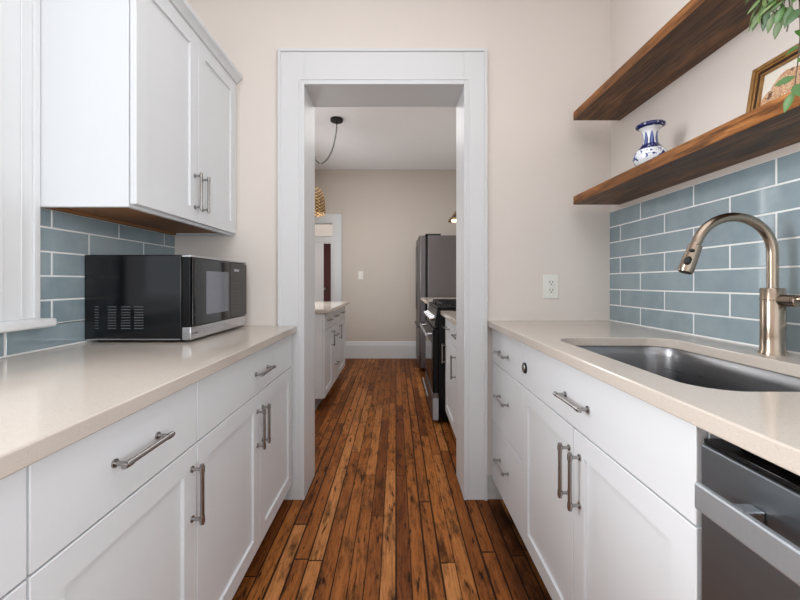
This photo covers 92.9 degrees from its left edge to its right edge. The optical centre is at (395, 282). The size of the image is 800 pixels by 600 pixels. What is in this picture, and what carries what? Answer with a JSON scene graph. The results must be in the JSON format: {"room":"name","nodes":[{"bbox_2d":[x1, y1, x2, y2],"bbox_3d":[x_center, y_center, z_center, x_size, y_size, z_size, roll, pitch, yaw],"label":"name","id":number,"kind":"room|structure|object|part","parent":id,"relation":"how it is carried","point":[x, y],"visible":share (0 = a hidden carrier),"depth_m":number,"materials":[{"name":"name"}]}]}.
{"room":"butler's pantry","nodes":[
{"label":"butler's pantry","id":0,"kind":"room"},
{"bbox_2d":[1,0,172,358],"bbox_3d":[-1.200,-0.283,-0.268,0.100,2.790,4.464,0,0,0],"label":"wall","id":1,"kind":"structure","parent":0,"point":[168,0],"depth_m":1.45,"materials":[{"name":"paint"}]},
{"bbox_2d":[0,0,56,332],"bbox_3d":[-1.159,-0.640,0.550,0.182,1.556,1.300,0,0,0],"label":"window","id":2,"kind":"structure","parent":1,"relation":"in","point":[19,19],"depth_m":1.14,"materials":[{"name":"paint"}]},
{"bbox_3d":[-1.136,-0.653,0.555,0.028,1.530,1.290,0,0,0],"label":"casing","id":3,"kind":"part","parent":2,"relation":"part of","materials":[{"name":"paint"}]},
{"bbox_3d":[-1.159,0.125,0.550,0.182,0.026,1.300,0,0,0],"label":"sill","id":4,"kind":"part","parent":2,"relation":"part of","materials":[{"name":"paint"}]},
{"bbox_2d":[0,320,94,358],"bbox_3d":[-1.145,0.179,0.932,0.008,0.082,2.064,0,0,0],"label":"tile backsplash","id":5,"kind":"structure","parent":1,"relation":"attached to","point":[15,343],"depth_m":1.22,"materials":[{"name":"blue tile"}]},
{"bbox_2d":[40,208,174,323],"bbox_3d":[-1.145,-0.050,1.583,0.008,0.380,0.761,0,0,0],"label":"tile backsplash","id":6,"kind":"structure","parent":1,"relation":"attached to","point":[65,239],"depth_m":1.35,"materials":[{"name":"blue tile"}]},
{"bbox_2d":[40,0,242,235],"bbox_3d":[-0.969,-0.650,1.560,0.361,0.820,0.793,0,0,0],"label":"upper cabinet","id":7,"kind":"object","parent":1,"relation":"attached to","point":[138,115],"visible":0.98,"depth_m":1.22,"materials":[{"name":"paint"}]},
{"bbox_3d":[-1.131,-0.246,1.579,0.018,0.010,0.717,0,0,0],"label":"hanging rail","id":8,"kind":"part","parent":7,"relation":"part of","materials":[{"name":"brown wood"}]},
{"bbox_3d":[-1.002,-0.258,1.579,0.277,0.012,0.718,0,0,0],"label":"panel","id":9,"kind":"part","parent":7,"relation":"part of","materials":[{"name":"brown wood"}]},
{"bbox_3d":[-0.833,-0.635,1.393,0.019,0.770,0.377,0,0,0],"label":"door","id":10,"kind":"part","parent":7,"relation":"part of","materials":[{"name":"paint"}]},
{"bbox_3d":[-0.806,-0.372,1.553,0.034,0.154,0.017,0,0,0],"label":"handle","id":11,"kind":"part","parent":7,"relation":"part of","materials":[{"name":"silver metal"}]},
{"bbox_3d":[-0.968,-1.042,1.560,0.360,0.036,0.793,0,0,0],"label":"crown moulding","id":12,"kind":"part","parent":7,"relation":"part of","materials":[{"name":"paint"}]},
{"bbox_3d":[-0.806,-0.372,1.616,0.034,0.154,0.017,0,0,0],"label":"handle","id":13,"kind":"part","parent":7,"relation":"part of","materials":[{"name":"silver metal"}]},
{"bbox_3d":[-0.833,-0.635,1.770,0.019,0.770,0.370,0,0,0],"label":"door","id":14,"kind":"part","parent":7,"relation":"part of","materials":[{"name":"paint"}]},
{"bbox_2d":[315,242,330,300],"bbox_3d":[-1.100,-0.283,9.150,3.000,2.790,0.100,0,0,0],"label":"wall","id":15,"kind":"structure","parent":0,"point":[319,246],"depth_m":9.10,"materials":[{"name":"paint"}]},
{"bbox_2d":[315,225,331,235],"bbox_3d":[-1.100,-0.283,6.960,3.000,2.790,0.120,0,0,0],"label":"wall","id":16,"kind":"structure","parent":0,"point":[320,230],"depth_m":6.90,"materials":[{"name":"paint"}]},
{"bbox_2d":[324,244,330,300],"bbox_3d":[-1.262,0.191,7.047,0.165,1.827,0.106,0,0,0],"label":"door","id":17,"kind":"structure","parent":16,"relation":"in","point":[327,247],"depth_m":7.06,"materials":[{"name":"brown wood"}]},
{"bbox_2d":[315,170,455,340],"bbox_3d":[-0.750,-0.283,5.640,3.700,2.790,0.120,0,0,0],"label":"wall","id":18,"kind":"structure","parent":0,"point":[384,213],"depth_m":5.58,"materials":[{"name":"paint"}]},
{"bbox_2d":[315,223,331,224],"bbox_3d":[-1.300,0.112,5.640,0.779,2.001,0.128,0,0,0],"label":"trim","id":19,"kind":"structure","parent":18,"relation":"attached to","point":[315,223],"depth_m":5.64,"materials":[{"name":"paint"}]},
{"bbox_2d":[315,214,341,300],"bbox_3d":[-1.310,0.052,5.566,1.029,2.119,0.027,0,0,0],"label":"trim","id":20,"kind":"structure","parent":18,"relation":"attached to","point":[335,219],"depth_m":5.56,"materials":[{"name":"paint"}]},
{"bbox_2d":[358,271,362,278],"bbox_3d":[-0.516,-0.106,5.575,0.074,0.120,0.009,0,0,0],"label":"light switch","id":21,"kind":"object","parent":18,"relation":"attached to","point":[360,273],"visible":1,"depth_m":5.58,"materials":[{"name":"white plastic"}]},
{"bbox_2d":[345,341,416,358],"bbox_3d":[0.103,0.987,5.569,1.794,0.250,0.022,0,0,0],"label":"baseboard","id":22,"kind":"structure","parent":18,"relation":"attached to","point":[353,349],"depth_m":5.56,"materials":[{"name":"paint"}]},
{"bbox_2d":[315,107,455,169],"bbox_3d":[-0.135,-1.708,3.876,2.470,0.100,3.408,0,0,0],"label":"ceiling","id":23,"kind":"structure","parent":0,"point":[368,138],"depth_m":4.41,"materials":[{"name":"paint"}]},
{"bbox_2d":[315,186,324,216],"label":"pendant lamp","id":24,"kind":"object","parent":23,"relation":"hanging from","point":[320,201],"depth_m":3.86,"materials":[{"name":"brown wicker"}]},
{"bbox_3d":[-0.945,-0.862,3.950,0.414,0.296,0.414,0,0,0],"label":"lamp shade","id":25,"kind":"part","parent":24,"relation":"part of","materials":[{"name":"wicker"}]},
{"bbox_2d":[315,116,342,163],"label":"pendant lamp","id":26,"kind":"object","parent":23,"relation":"hanging from","point":[336,120],"depth_m":3.85,"materials":[{"name":"black metal"}]},
{"bbox_3d":[-0.774,-1.328,3.899,0.374,0.621,0.028,0,0,15],"label":"cord","id":27,"kind":"part","parent":26,"relation":"part of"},
{"bbox_2d":[173,0,610,473],"bbox_3d":[-0.019,-0.283,2.068,2.462,2.790,0.208,0,0,0],"label":"wall","id":28,"kind":"structure","parent":0,"point":[546,58],"depth_m":1.96,"materials":[{"name":"paint"}]},
{"bbox_2d":[278,48,487,500],"bbox_3d":[-0.069,-0.043,1.950,1.071,2.309,0.027,0,0,0],"label":"trim","id":29,"kind":"structure","parent":28,"relation":"attached to","point":[298,68],"depth_m":1.94,"materials":[{"name":"paint"}]},
{"bbox_2d":[305,86,462,496],"bbox_3d":[-0.060,0.040,2.068,0.857,2.145,0.216,0,0,0],"label":"trim","id":30,"kind":"structure","parent":28,"relation":"attached to","point":[314,95],"depth_m":2.06,"materials":[{"name":"paint"}]},
{"bbox_2d":[488,474,501,498],"bbox_3d":[0.533,1.052,1.957,0.133,0.120,0.014,0,0,0],"label":"baseboard","id":31,"kind":"structure","parent":28,"relation":"attached to","point":[493,493],"depth_m":1.95,"materials":[{"name":"paint"}]},
{"bbox_2d":[543,275,558,298],"bbox_3d":[0.799,0.021,1.959,0.080,0.124,0.009,0,0,0],"label":"wall outlet","id":32,"kind":"object","parent":28,"relation":"attached to","point":[550,282],"visible":1,"depth_m":1.96,"materials":[{"name":"white plastic"}]},
{"bbox_2d":[548,280,553,285],"bbox_3d":[0.799,0.001,1.957,0.034,0.029,0.003,0,0,0],"label":"socket","id":33,"kind":"object","parent":32,"relation":"attached to","point":[550,282],"depth_m":1.96,"materials":[{"name":"white plastic"}]},
{"bbox_2d":[548,288,553,292],"bbox_3d":[0.799,0.041,1.957,0.034,0.029,0.003,0,0,0],"label":"socket","id":34,"kind":"object","parent":32,"relation":"attached to","point":[550,290],"depth_m":1.96,"materials":[{"name":"white plastic"}]},
{"bbox_2d":[232,359,551,599],"bbox_3d":[-0.300,1.137,3.300,3.200,0.050,11.800,0,0,0],"label":"floor","id":35,"kind":"structure","parent":0,"point":[384,514],"depth_m":1.75,"materials":[{"name":"brown wood"}]},
{"bbox_2d":[0,467,26,599],"bbox_3d":[-0.816,0.682,0.319,0.649,0.858,0.448,0,0,0],"label":"base cabinet","id":36,"kind":"object","parent":35,"relation":"on","point":[13,488],"visible":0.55,"depth_m":0.52,"materials":[{"name":"paint"}]},
{"bbox_3d":[-0.534,0.720,0.319,0.019,0.592,0.445,0,0,0],"label":"door","id":37,"kind":"part","parent":36,"relation":"part of","materials":[{"name":"paint"}]},
{"bbox_2d":[0,325,296,479],"bbox_3d":[-0.827,0.237,0.932,0.646,0.032,2.064,0,0,0],"label":"countertop","id":38,"kind":"structure","parent":36,"relation":"on","point":[51,400],"depth_m":0.87,"materials":[{"name":"beige stone"}]},
{"bbox_2d":[85,255,246,341],"bbox_3d":[-0.944,0.060,1.649,0.394,0.322,0.521,0,0,0],"label":"microwave oven","id":39,"kind":"object","parent":38,"relation":"on","point":[179,298],"visible":1,"depth_m":1.39,"materials":[{"name":"black paint"}]},
{"bbox_3d":[-0.960,0.208,1.389,0.342,0.004,0.002,0,0,0],"label":"rail","id":40,"kind":"part","parent":39,"relation":"part of","materials":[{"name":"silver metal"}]},
{"bbox_3d":[-0.750,0.035,1.557,0.006,0.252,0.314,0,0,0],"label":"door","id":41,"kind":"part","parent":39,"relation":"part of","materials":[{"name":"black glass"}]},
{"bbox_3d":[-0.769,0.035,1.649,0.032,0.256,0.517,0,0,0],"label":"frame","id":42,"kind":"part","parent":39,"relation":"part of","materials":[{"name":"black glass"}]},
{"bbox_3d":[-0.768,-0.097,1.649,0.034,0.008,0.517,0,0,0],"label":"trim","id":43,"kind":"part","parent":39,"relation":"part of","materials":[{"name":"silver metal"}]},
{"bbox_3d":[-0.768,0.187,1.649,0.034,0.048,0.517,0,0,0],"label":"trim","id":44,"kind":"part","parent":39,"relation":"part of","materials":[{"name":"silver metal"}]},
{"bbox_3d":[-0.751,0.035,1.810,0.005,0.252,0.190,0,0,0],"label":"control panel","id":45,"kind":"part","parent":39,"relation":"part of","materials":[{"name":"black glass"}]},
{"bbox_2d":[24,383,204,599],"bbox_3d":[-0.816,0.682,0.773,0.649,0.858,0.458,0,0,0],"label":"base cabinet","id":46,"kind":"object","parent":35,"relation":"on","point":[111,513],"visible":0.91,"depth_m":0.73,"materials":[{"name":"paint"}]},
{"bbox_3d":[-0.534,0.720,0.773,0.019,0.592,0.455,0,0,0],"label":"door","id":47,"kind":"part","parent":46,"relation":"part of","materials":[{"name":"paint"}]},
{"bbox_3d":[-0.508,0.337,0.772,0.034,0.017,0.154,0,0,0],"label":"handle","id":48,"kind":"part","parent":46,"relation":"part of","materials":[{"name":"silver metal"}]},
{"bbox_3d":[-0.508,0.544,0.977,0.034,0.154,0.017,0,0,0],"label":"handle","id":49,"kind":"part","parent":46,"relation":"part of","materials":[{"name":"silver metal"}]},
{"bbox_2d":[194,335,291,599],"bbox_3d":[-0.816,0.682,1.460,0.649,0.858,0.914,0,0,0],"label":"base cabinet","id":50,"kind":"object","parent":35,"relation":"on","point":[243,443],"visible":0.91,"depth_m":1.29,"materials":[{"name":"paint"}]},
{"bbox_3d":[-0.534,0.720,1.234,0.019,0.592,0.458,0,0,0],"label":"door","id":51,"kind":"part","parent":50,"relation":"part of","materials":[{"name":"paint"}]},
{"bbox_3d":[-0.534,0.340,1.460,0.019,0.160,0.911,0,0,0],"label":"drawer","id":52,"kind":"part","parent":50,"relation":"part of","materials":[{"name":"paint"}]},
{"bbox_3d":[-0.508,0.553,1.437,0.034,0.154,0.017,0,0,0],"label":"handle","id":53,"kind":"part","parent":50,"relation":"part of","materials":[{"name":"silver metal"}]},
{"bbox_3d":[-0.508,0.344,1.484,0.034,0.017,0.154,0,0,0],"label":"handle","id":54,"kind":"part","parent":50,"relation":"part of","materials":[{"name":"silver metal"}]},
{"bbox_3d":[-0.508,0.553,1.492,0.034,0.154,0.017,0,0,0],"label":"handle","id":55,"kind":"part","parent":50,"relation":"part of","materials":[{"name":"silver metal"}]},
{"bbox_3d":[-0.534,0.720,1.692,0.019,0.592,0.449,0,0,0],"label":"door","id":56,"kind":"part","parent":50,"relation":"part of","materials":[{"name":"paint"}]},
{"bbox_2d":[315,312,334,409],"bbox_3d":[-0.922,0.688,3.495,0.676,0.847,0.409,0,0,0],"label":"base cabinet","id":57,"kind":"object","parent":35,"relation":"on","point":[323,321],"visible":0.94,"depth_m":3.29,"materials":[{"name":"paint"}]},
{"bbox_3d":[-0.627,0.714,3.495,0.019,0.580,0.406,0,0,0],"label":"door","id":58,"kind":"part","parent":57,"relation":"part of","materials":[{"name":"paint"}]},
{"bbox_3d":[-0.627,0.345,3.495,0.019,0.150,0.406,0,0,0],"label":"drawer","id":59,"kind":"part","parent":57,"relation":"part of","materials":[{"name":"paint"}]},
{"bbox_2d":[332,309,339,384],"bbox_3d":[-0.922,0.688,3.890,0.676,0.847,0.379,0,0,0],"label":"base cabinet","id":60,"kind":"object","parent":35,"relation":"on","point":[335,315],"visible":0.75,"depth_m":3.86,"materials":[{"name":"paint"}]},
{"bbox_3d":[-0.627,0.854,3.890,0.019,0.300,0.376,0,0,0],"label":"drawer","id":61,"kind":"part","parent":60,"relation":"part of","materials":[{"name":"paint"}]},
{"bbox_3d":[-0.627,0.562,3.890,0.019,0.276,0.376,0,0,0],"label":"drawer","id":62,"kind":"part","parent":60,"relation":"part of","materials":[{"name":"paint"}]},
{"bbox_3d":[-0.627,0.345,3.890,0.019,0.150,0.376,0,0,0],"label":"drawer","id":63,"kind":"part","parent":60,"relation":"part of","materials":[{"name":"paint"}]},
{"bbox_2d":[338,306,345,375],"bbox_3d":[-0.922,0.688,4.350,0.676,0.847,0.539,0,0,0],"label":"base cabinet","id":64,"kind":"object","parent":35,"relation":"on","point":[341,311],"visible":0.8,"depth_m":4.31,"materials":[{"name":"paint"}]},
{"bbox_2d":[315,301,348,312],"bbox_3d":[-0.921,0.247,3.958,0.698,0.032,1.385,0,0,0],"label":"countertop","id":65,"kind":"structure","parent":64,"relation":"on","point":[320,306],"depth_m":3.83,"materials":[{"name":"beige stone"}]},
{"bbox_3d":[-0.627,0.345,4.350,0.019,0.150,0.536,0,0,0],"label":"drawer","id":66,"kind":"part","parent":64,"relation":"part of","materials":[{"name":"paint"}]},
{"bbox_2d":[414,234,455,367],"bbox_3d":[0.622,0.244,5.110,0.716,1.696,0.820,0,0,0],"label":"refrigerator","id":67,"kind":"object","parent":35,"relation":"on","point":[435,253],"visible":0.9,"depth_m":4.70,"materials":[{"name":"metal"}]},
{"bbox_3d":[0.326,-0.045,5.315,0.080,1.074,0.406,0,0,0],"label":"door","id":68,"kind":"part","parent":67,"relation":"part of","materials":[{"name":"metal"}]},
{"bbox_3d":[0.281,-0.063,5.070,0.031,0.859,0.014,0,0,0],"label":"handle","id":69,"kind":"part","parent":67,"relation":"part of","materials":[{"name":"metal"}]},
{"bbox_3d":[0.326,0.779,5.110,0.080,0.565,0.816,0,0,0],"label":"freezer drawer","id":70,"kind":"part","parent":67,"relation":"part of","materials":[{"name":"metal"}]},
{"bbox_3d":[0.326,-0.045,4.905,0.080,1.074,0.406,0,0,0],"label":"door","id":71,"kind":"part","parent":67,"relation":"part of","materials":[{"name":"metal"}]},
{"bbox_2d":[420,299,455,420],"bbox_3d":[0.606,0.626,3.369,0.749,0.928,0.761,0,0,0],"label":"gas range","id":72,"kind":"object","parent":35,"relation":"on","point":[434,382],"visible":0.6,"depth_m":3.00,"materials":[{"name":"black metal"}]},
{"bbox_3d":[0.261,0.922,3.370,0.018,0.018,0.560,0,0,0],"label":"drawer handle","id":73,"kind":"part","parent":72,"relation":"part of","materials":[{"name":"silver metal"}]},
{"bbox_3d":[0.260,0.412,3.370,0.058,0.024,0.720,0,0,0],"label":"door handle","id":74,"kind":"part","parent":72,"relation":"part of","materials":[{"name":"silver metal"}]},
{"bbox_3d":[0.312,0.982,3.370,0.047,0.216,0.754,0,0,0],"label":"warming drawer","id":75,"kind":"part","parent":72,"relation":"part of","materials":[{"name":"metal"}]},
{"bbox_3d":[0.312,0.617,3.370,0.047,0.500,0.754,0,0,0],"label":"oven door","id":76,"kind":"part","parent":72,"relation":"part of","materials":[{"name":"black ceramic"}]},
{"bbox_3d":[0.318,0.285,3.370,0.034,0.150,0.758,0,0,0],"label":"control panel","id":77,"kind":"part","parent":72,"relation":"part of","materials":[{"name":"metal"}]},
{"bbox_3d":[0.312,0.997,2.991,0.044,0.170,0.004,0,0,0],"label":"drawer","id":78,"kind":"part","parent":72,"relation":"part of","materials":[{"name":"silver metal"}]},
{"bbox_2d":[429,302,455,308],"bbox_3d":[0.653,0.199,3.370,0.654,0.016,0.758,0,0,0],"label":"cooktop","id":79,"kind":"object","parent":72,"relation":"in","point":[434,305],"depth_m":3.16,"materials":[{"name":"black metal"}]},
{"bbox_2d":[441,318,454,433],"bbox_3d":[0.670,0.682,2.743,0.636,0.857,0.484,0,0,0],"label":"base cabinet","id":80,"kind":"object","parent":35,"relation":"on","point":[449,327],"visible":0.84,"depth_m":2.75,"materials":[{"name":"paint"}]},
{"bbox_3d":[0.369,0.552,2.955,0.034,0.154,0.017,0,0,0],"label":"handle","id":81,"kind":"part","parent":80,"relation":"part of","materials":[{"name":"silver metal"}]},
{"bbox_2d":[441,311,455,324],"bbox_3d":[0.675,0.237,2.606,0.650,0.032,0.756,0,0,0],"label":"countertop","id":82,"kind":"structure","parent":80,"relation":"on","point":[449,315],"depth_m":2.63,"materials":[{"name":"beige stone"}]},
{"bbox_3d":[0.396,0.340,2.743,0.019,0.160,0.481,0,0,0],"label":"drawer","id":83,"kind":"part","parent":80,"relation":"part of","materials":[{"name":"paint"}]},
{"bbox_3d":[0.396,0.714,2.743,0.019,0.580,0.481,0,0,0],"label":"door","id":84,"kind":"part","parent":80,"relation":"part of","materials":[{"name":"paint"}]},
{"bbox_2d":[450,325,455,436],"bbox_3d":[0.670,0.682,2.365,0.636,0.857,0.269,0,0,0],"label":"base cabinet","id":85,"kind":"object","parent":35,"relation":"on","point":[452,335],"visible":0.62,"depth_m":2.46,"materials":[{"name":"paint"}]},
{"bbox_3d":[0.369,0.552,2.470,0.034,0.154,0.017,0,0,0],"label":"handle","id":86,"kind":"part","parent":85,"relation":"part of","materials":[{"name":"silver metal"}]},
{"bbox_3d":[0.396,0.714,2.365,0.019,0.580,0.266,0,0,0],"label":"door","id":87,"kind":"part","parent":85,"relation":"part of","materials":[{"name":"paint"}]},
{"bbox_2d":[492,329,522,537],"bbox_3d":[0.778,0.669,1.709,0.644,0.884,0.461,0,0,0],"label":"base cabinet","id":88,"kind":"object","parent":35,"relation":"on","point":[507,385],"visible":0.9,"depth_m":1.66,"materials":[{"name":"paint"}]},
{"bbox_3d":[0.473,0.835,1.722,0.034,0.017,0.154,0,0,0],"label":"handle","id":89,"kind":"part","parent":88,"relation":"part of","materials":[{"name":"silver metal"}]},
{"bbox_3d":[0.473,0.535,1.722,0.034,0.017,0.154,0,0,0],"label":"handle","id":90,"kind":"part","parent":88,"relation":"part of","materials":[{"name":"silver metal"}]},
{"bbox_3d":[0.473,0.327,1.722,0.034,0.017,0.154,0,0,0],"label":"handle","id":91,"kind":"part","parent":88,"relation":"part of","materials":[{"name":"silver metal"}]},
{"bbox_3d":[0.499,0.849,1.709,0.019,0.296,0.458,0,0,0],"label":"drawer","id":92,"kind":"part","parent":88,"relation":"part of","materials":[{"name":"paint"}]},
{"bbox_3d":[0.499,0.316,1.709,0.019,0.164,0.458,0,0,0],"label":"drawer","id":93,"kind":"part","parent":88,"relation":"part of","materials":[{"name":"paint"}]},
{"bbox_3d":[0.499,0.549,1.709,0.019,0.295,0.458,0,0,0],"label":"drawer","id":94,"kind":"part","parent":88,"relation":"part of","materials":[{"name":"paint"}]},
{"bbox_2d":[522,343,718,599],"bbox_3d":[0.778,0.669,1.048,0.644,0.884,0.858,0,0,0],"label":"base cabinet","id":95,"kind":"object","parent":35,"relation":"on","point":[610,476],"visible":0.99,"depth_m":0.90,"materials":[{"name":"paint"}]},
{"bbox_3d":[0.499,0.700,1.265,0.019,0.595,0.422,0,0,0],"label":"door","id":96,"kind":"part","parent":95,"relation":"part of","materials":[{"name":"paint"}]},
{"bbox_3d":[0.473,0.530,1.073,0.034,0.154,0.017,0,0,0],"label":"handle","id":97,"kind":"part","parent":95,"relation":"part of","materials":[{"name":"silver metal"}]},
{"bbox_3d":[0.473,0.323,1.033,0.034,0.017,0.154,0,0,0],"label":"handle","id":98,"kind":"part","parent":95,"relation":"part of","materials":[{"name":"silver metal"}]},
{"bbox_3d":[0.473,0.530,1.012,0.034,0.154,0.017,0,0,0],"label":"handle","id":99,"kind":"part","parent":95,"relation":"part of","materials":[{"name":"silver metal"}]},
{"bbox_3d":[0.499,0.700,0.835,0.019,0.595,0.429,0,0,0],"label":"door","id":100,"kind":"part","parent":95,"relation":"part of","materials":[{"name":"paint"}]},
{"bbox_2d":[488,320,799,475],"bbox_3d":[0.791,0.211,0.932,0.642,0.030,2.064,0,0,0],"label":"countertop","id":101,"kind":"structure","parent":95,"relation":"on","point":[766,425],"depth_m":0.80,"materials":[{"name":"beige stone"}]},
{"bbox_2d":[577,346,799,391],"bbox_3d":[0.757,0.325,1.018,0.458,0.197,0.723,0,0,0],"label":"undermount sink","id":102,"kind":"object","parent":101,"relation":"in","point":[682,366],"visible":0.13,"depth_m":1.20,"materials":[{"name":"metal"}]},
{"bbox_2d":[677,212,799,355],"bbox_3d":[0.965,0.001,1.035,0.331,0.390,0.145,0,0,31],"label":"kitchen faucet","id":103,"kind":"object","parent":101,"relation":"on","point":[774,301],"visible":1,"depth_m":1.04,"materials":[{"name":"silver metal"}]},
{"bbox_3d":[0.937,-0.090,1.053,0.220,0.208,0.025,0,0,6],"label":"gooseneck spout","id":104,"kind":"part","parent":103,"relation":"part of","materials":[{"name":"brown metal"}]},
{"bbox_3d":[1.046,0.044,0.957,0.036,0.040,0.135,0,0,-10],"label":"lever handle","id":105,"kind":"part","parent":103,"relation":"part of","materials":[{"name":"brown metal"}]},
{"bbox_2d":[695,438,799,599],"bbox_3d":[0.768,0.670,0.313,0.648,0.876,0.602,0,0,0],"label":"dishwasher","id":106,"kind":"object","parent":35,"relation":"on","point":[749,504],"visible":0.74,"depth_m":0.52,"materials":[{"name":"grey metal"}]},
{"bbox_3d":[0.449,0.317,0.289,0.010,0.039,0.555,0,0,0],"label":"handle","id":107,"kind":"part","parent":106,"relation":"part of","materials":[{"name":"silver metal"}]},
{"bbox_3d":[0.687,0.663,4.208,0.602,0.897,0.904,0,0,0],"label":"base cabinet","id":108,"kind":"object","parent":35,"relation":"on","visible":0},
{"bbox_2d":[420,297,455,303],"bbox_3d":[0.650,0.197,4.208,0.700,0.031,0.904,0,0,0],"label":"countertop","id":109,"kind":"structure","parent":108,"relation":"on","point":[426,300],"depth_m":4.31,"materials":[{"name":"beige stone"}]},
{"bbox_2d":[611,0,799,211],"bbox_3d":[1.162,-0.283,-0.268,0.100,2.790,4.464,0,0,0],"label":"wall","id":110,"kind":"structure","parent":0,"point":[714,92],"depth_m":1.45,"materials":[{"name":"paint"}]},
{"bbox_2d":[573,0,781,119],"bbox_3d":[0.996,-0.825,1.044,0.232,0.041,1.687,0,0,0],"label":"floating shelf","id":111,"kind":"object","parent":110,"relation":"attached to","point":[700,28],"visible":1,"depth_m":1.34,"materials":[{"name":"brown wood"}]},
{"bbox_2d":[746,0,799,112],"bbox_3d":[0.928,-0.750,0.723,0.245,0.774,0.392,0,0,0],"label":"trailing plant","id":112,"kind":"object","parent":111,"relation":"on","point":[783,16],"visible":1,"depth_m":0.83,"materials":[{"name":"green plant"}]},
{"bbox_2d":[573,91,799,204],"bbox_3d":[0.996,-0.406,1.044,0.232,0.041,1.687,0,0,0],"label":"floating shelf","id":113,"kind":"object","parent":110,"relation":"attached to","point":[766,128],"visible":1,"depth_m":1.16,"materials":[{"name":"brown wood"}]},
{"bbox_2d":[632,119,667,166],"bbox_3d":[0.972,-0.515,1.452,0.117,0.176,0.117,0,0,0],"label":"porcelain vase","id":114,"kind":"object","parent":113,"relation":"on","point":[650,148],"visible":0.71,"depth_m":1.43,"materials":[{"name":"white ceramic"}]},
{"bbox_2d":[746,43,799,112],"bbox_3d":[1.080,-0.536,1.010,0.056,0.222,0.300,0,0,0],"label":"framed picture","id":115,"kind":"object","parent":113,"relation":"on","point":[762,90],"visible":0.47,"depth_m":1.10,"materials":[{"name":"brown wood"}]},
{"bbox_2d":[760,56,799,105],"bbox_3d":[1.087,-0.535,1.010,0.007,0.159,0.237,9,0,0],"label":"print","id":116,"kind":"object","parent":115,"relation":"attached to","point":[786,66],"depth_m":1.08},
{"bbox_2d":[610,150,799,353],"bbox_3d":[1.107,-0.082,0.832,0.008,0.558,2.264,0,0,0],"label":"tile backsplash","id":117,"kind":"structure","parent":110,"relation":"attached to","point":[649,239],"depth_m":1.32,"materials":[{"name":"blue tile"}]},
{"bbox_3d":[1.050,-0.283,3.876,0.100,2.790,3.408,0,0,0],"label":"wall","id":118,"kind":"structure","parent":0,"visible":0},
{"bbox_2d":[448,211,455,221],"bbox_3d":[0.755,-1.115,3.370,0.487,1.077,0.740,0,0,0],"label":"range hood","id":119,"kind":"object","parent":118,"relation":"attached to","point":[453,217],"visible":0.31,"depth_m":3.52,"materials":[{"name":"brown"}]}
]}

